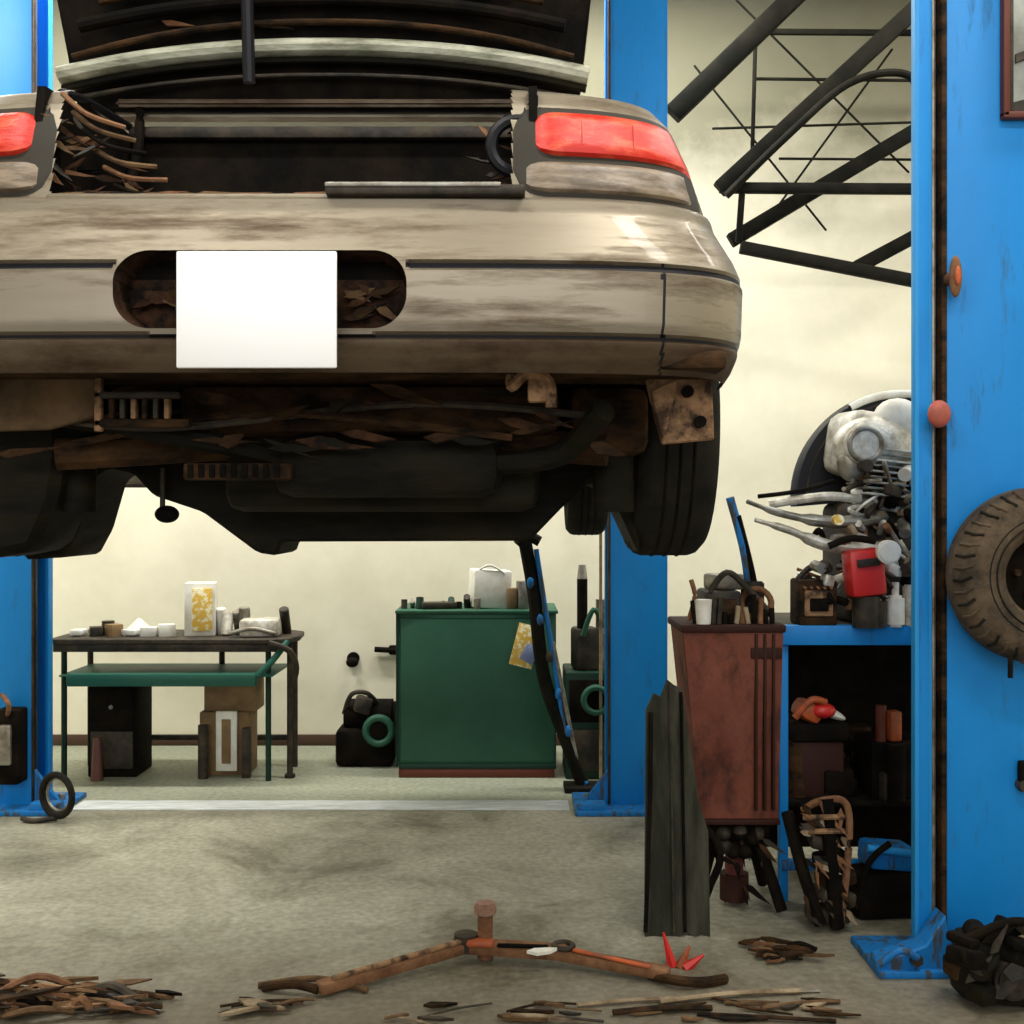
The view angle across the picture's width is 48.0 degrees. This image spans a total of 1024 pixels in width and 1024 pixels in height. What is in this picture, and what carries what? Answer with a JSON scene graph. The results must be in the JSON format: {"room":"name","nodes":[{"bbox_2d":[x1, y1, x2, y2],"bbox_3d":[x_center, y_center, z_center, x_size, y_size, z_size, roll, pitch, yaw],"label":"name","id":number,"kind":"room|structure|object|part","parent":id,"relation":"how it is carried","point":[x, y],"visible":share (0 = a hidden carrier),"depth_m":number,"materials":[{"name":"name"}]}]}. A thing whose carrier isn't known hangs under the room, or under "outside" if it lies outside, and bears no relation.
{"room":"auto repair garage","nodes":[
{"label":"auto repair garage","id":0,"kind":"room"},
{"bbox_2d":[125,476,146,487],"bbox_3d":[-1.755,-0.186,5.159,1.510,0.172,1.719,0,0,0],"label":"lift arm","id":1,"kind":"object","parent":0,"point":[134,482],"depth_m":5.84},
{"bbox_2d":[53,0,910,733],"bbox_3d":[-0.100,-1.000,7.450,9.200,5.000,0.100,0,0,0],"label":"wall","id":2,"kind":"structure","parent":0,"point":[814,343],"depth_m":7.40,"materials":[{"name":"beige paint"}]},
{"bbox_2d":[53,734,560,745],"bbox_3d":[-0.100,1.465,7.390,9.000,0.070,0.020,0,0,0],"label":"baseboard","id":3,"kind":"structure","parent":2,"relation":"attached to","point":[72,739],"depth_m":7.38,"materials":[{"name":"brown wood"}]},
{"bbox_2d":[346,652,359,666],"bbox_3d":[-1.020,0.946,7.354,0.080,0.092,0.092,0,0,0],"label":"wall hook","id":4,"kind":"object","parent":2,"relation":"attached to","point":[353,658],"visible":1,"depth_m":7.33,"materials":[{"name":"black plastic"}]},
{"bbox_2d":[374,645,395,654],"bbox_3d":[-0.785,0.885,7.376,0.191,0.060,0.048,0,0,0],"label":"wall socket","id":5,"kind":"object","parent":2,"relation":"attached to","point":[391,649],"visible":0.58,"depth_m":7.36,"materials":[{"name":"black plastic"}]},
{"bbox_2d":[0,746,1023,1023],"bbox_3d":[-0.100,1.547,2.250,9.200,0.106,10.500,0,0,0],"label":"floor","id":6,"kind":"structure","parent":0,"point":[209,906],"depth_m":4.39,"materials":[{"name":"concrete"}]},
{"bbox_2d":[0,0,86,816],"bbox_3d":[-2.515,-0.800,5.834,0.550,4.600,0.452,0,0,0],"label":"lift post","id":7,"kind":"object","parent":6,"relation":"on","point":[26,26],"visible":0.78,"depth_m":5.80,"materials":[{"name":"blue metal"}]},
{"bbox_2d":[20,771,74,822],"bbox_3d":[-2.230,1.377,5.567,0.282,0.245,0.101,0,0,8],"label":"coil","id":8,"kind":"object","parent":6,"relation":"on","point":[49,809],"visible":1,"depth_m":5.55,"materials":[{"name":"rubber"}]},
{"bbox_2d":[0,973,181,1018],"bbox_3d":[-1.375,1.456,3.462,0.730,0.083,0.226,0,0,0],"label":"scrap metal","id":9,"kind":"object","parent":6,"relation":"on","point":[62,997],"visible":1,"depth_m":3.46,"materials":[{"name":"metal"}]},
{"bbox_2d":[53,581,303,781],"bbox_3d":[-1.875,0.950,6.570,1.369,1.100,0.580,0,0,0],"label":"work table","id":10,"kind":"object","parent":6,"relation":"on","point":[120,736],"visible":0.99,"depth_m":6.49,"materials":[{"name":"metal"}]},
{"bbox_3d":[-2.260,1.220,6.588,0.280,0.560,0.385,0,0,0],"label":"tool drawer","id":11,"kind":"part","parent":10,"relation":"part of","materials":[{"name":"metal"}]},
{"bbox_2d":[217,997,313,1016],"bbox_3d":[-0.740,1.483,3.468,0.285,0.024,0.103,0,0,-12],"label":"scrap metal","id":12,"kind":"object","parent":6,"relation":"on","point":[249,1004],"visible":1,"depth_m":3.46,"materials":[{"name":"brown metal"}]},
{"bbox_2d":[336,690,395,765],"bbox_3d":[-0.862,1.275,6.880,0.357,0.450,0.341,0,0,0],"label":"air compressor","id":13,"kind":"object","parent":6,"relation":"on","point":[366,736],"visible":0.99,"depth_m":6.75,"materials":[{"name":"black metal"}]},
{"bbox_2d":[395,564,557,777],"bbox_3d":[-0.200,0.899,6.747,0.920,1.202,0.545,0,0,0],"label":"cabinet","id":14,"kind":"object","parent":6,"relation":"on","point":[470,703],"visible":0.98,"depth_m":6.49,"materials":[{"name":"green metal"}]},
{"bbox_2d":[258,899,728,995],"bbox_3d":[-0.058,1.405,3.720,1.490,0.191,0.360,0,0,0],"label":"lift arm","id":15,"kind":"object","parent":6,"relation":"on","point":[481,943],"visible":1,"depth_m":3.72,"materials":[{"name":"metal"}]},
{"bbox_2d":[384,1000,603,1023],"bbox_3d":[-0.054,1.486,3.417,0.646,0.025,0.160,0,0,0],"label":"scrap metal","id":16,"kind":"object","parent":6,"relation":"on","point":[518,1013],"visible":1,"depth_m":3.40,"materials":[{"name":"brown metal"}]},
{"bbox_2d":[514,534,597,793],"bbox_3d":[0.239,0.801,6.210,0.462,1.398,0.180,0,0,0],"label":"bars","id":17,"kind":"object","parent":6,"relation":"on","point":[555,700],"visible":0.98,"depth_m":6.19,"materials":[{"name":"paint"}]},
{"bbox_2d":[562,533,603,778],"bbox_3d":[0.460,0.680,6.626,0.320,1.640,0.447,0,0,0],"label":"equipment rack","id":18,"kind":"object","parent":6,"relation":"on","point":[583,678],"visible":0.75,"depth_m":6.45,"materials":[{"name":"green"}]},
{"bbox_2d":[572,0,667,816],"bbox_3d":[0.590,-0.800,5.860,0.550,4.600,0.400,0,0,0],"label":"lift post","id":19,"kind":"object","parent":6,"relation":"on","point":[635,31],"visible":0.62,"depth_m":5.80,"materials":[{"name":"blue metal"}]},
{"bbox_2d":[0,0,741,559],"bbox_3d":[-0.430,-0.706,4.106,1.780,1.629,4.188,0,0,0],"label":"car","id":20,"kind":"object","parent":19,"relation":"on","point":[294,272],"visible":1,"depth_m":2.32,"materials":[{"name":"paint"}]},
{"bbox_3d":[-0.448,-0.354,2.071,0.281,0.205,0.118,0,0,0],"label":"license plate","id":21,"kind":"part","parent":20,"relation":"part of","materials":[{"name":"white"}]},
{"bbox_3d":[-0.430,-1.132,2.617,1.299,0.776,0.262,0,0,0],"label":"trunk lid","id":22,"kind":"part","parent":20,"relation":"part of","materials":[{"name":"paint"}]},
{"bbox_2d":[643,679,709,936],"bbox_3d":[0.581,1.055,4.122,0.238,0.890,0.160,0,0,0],"label":"metal panel","id":23,"kind":"object","parent":6,"relation":"on","point":[676,853],"visible":1,"depth_m":4.10,"materials":[{"name":"metal"}]},
{"bbox_2d":[662,932,703,970],"bbox_3d":[0.563,1.452,3.785,0.136,0.125,0.043,0,0,20],"label":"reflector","id":24,"kind":"object","parent":6,"relation":"on","point":[683,962],"visible":0.97,"depth_m":3.78,"materials":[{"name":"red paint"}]},
{"bbox_2d":[578,988,860,1022],"bbox_3d":[0.617,1.486,3.479,0.836,0.023,0.229,0,0,0],"label":"debris","id":25,"kind":"object","parent":6,"relation":"on","point":[810,1004],"visible":1,"depth_m":3.45,"materials":[{"name":"wood"}]},
{"bbox_2d":[668,496,786,912],"bbox_3d":[0.826,0.714,4.412,0.411,1.546,0.378,0,0,0],"label":"tool cabinet","id":26,"kind":"object","parent":6,"relation":"on","point":[728,652],"visible":0.96,"depth_m":4.25,"materials":[{"name":"brown metal"}]},
{"bbox_2d":[738,936,834,962],"bbox_3d":[0.926,1.481,3.890,0.298,0.026,0.179,0,0,0],"label":"scrap metal","id":27,"kind":"object","parent":6,"relation":"on","point":[792,949],"visible":1,"depth_m":3.88,"materials":[{"name":"brown metal"}]},
{"bbox_2d":[781,794,856,929],"bbox_3d":[1.105,1.246,4.141,0.272,0.472,0.162,0,0,0],"label":"scrap parts","id":28,"kind":"object","parent":6,"relation":"on","point":[833,873],"visible":1,"depth_m":4.09,"materials":[{"name":"metal"}]},
{"bbox_2d":[746,390,910,900],"bbox_3d":[1.598,0.499,4.665,1.404,2.001,0.750,0,0,0],"label":"workbench","id":29,"kind":"object","parent":6,"relation":"on","point":[845,729],"visible":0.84,"depth_m":4.48,"materials":[{"name":"metal"}]},
{"bbox_2d":[848,837,910,919],"bbox_3d":[1.377,1.350,4.284,0.257,0.299,0.212,0,0,0],"label":"storage bin","id":30,"kind":"object","parent":6,"relation":"on","point":[882,888],"visible":0.84,"depth_m":4.22,"materials":[{"name":"blue paint"}]},
{"bbox_2d":[851,0,1023,978],"bbox_3d":[1.581,-0.850,3.815,0.818,4.700,0.390,0,0,0],"label":"lift post","id":31,"kind":"object","parent":6,"relation":"on","point":[967,56],"visible":0.98,"depth_m":3.81,"materials":[{"name":"blue metal"}]},
{"bbox_3d":[1.738,-1.575,3.792,0.245,0.560,0.035,0,0,0],"label":"control panel","id":32,"kind":"part","parent":31,"relation":"part of","materials":[{"name":"brown"}]},
{"bbox_2d":[943,915,1023,1006],"bbox_3d":[1.560,1.366,3.484,0.513,0.298,0.251,0,0,0],"label":"scrap gearbox","id":33,"kind":"object","parent":6,"relation":"on","point":[984,964],"visible":1,"depth_m":3.44,"materials":[{"name":"metal"}]},
{"bbox_3d":[-0.100,-3.550,2.250,9.200,0.100,10.500,0,0,0],"label":"ceiling","id":34,"kind":"structure","parent":0,"visible":0},
{"bbox_2d":[668,0,910,286],"bbox_3d":[2.652,-2.212,6.715,3.533,2.649,0.481,0,0,0],"label":"roof truss","id":35,"kind":"object","parent":34,"relation":"attached to","point":[733,181],"visible":0.82,"depth_m":6.57,"materials":[{"name":"metal"}]}
]}

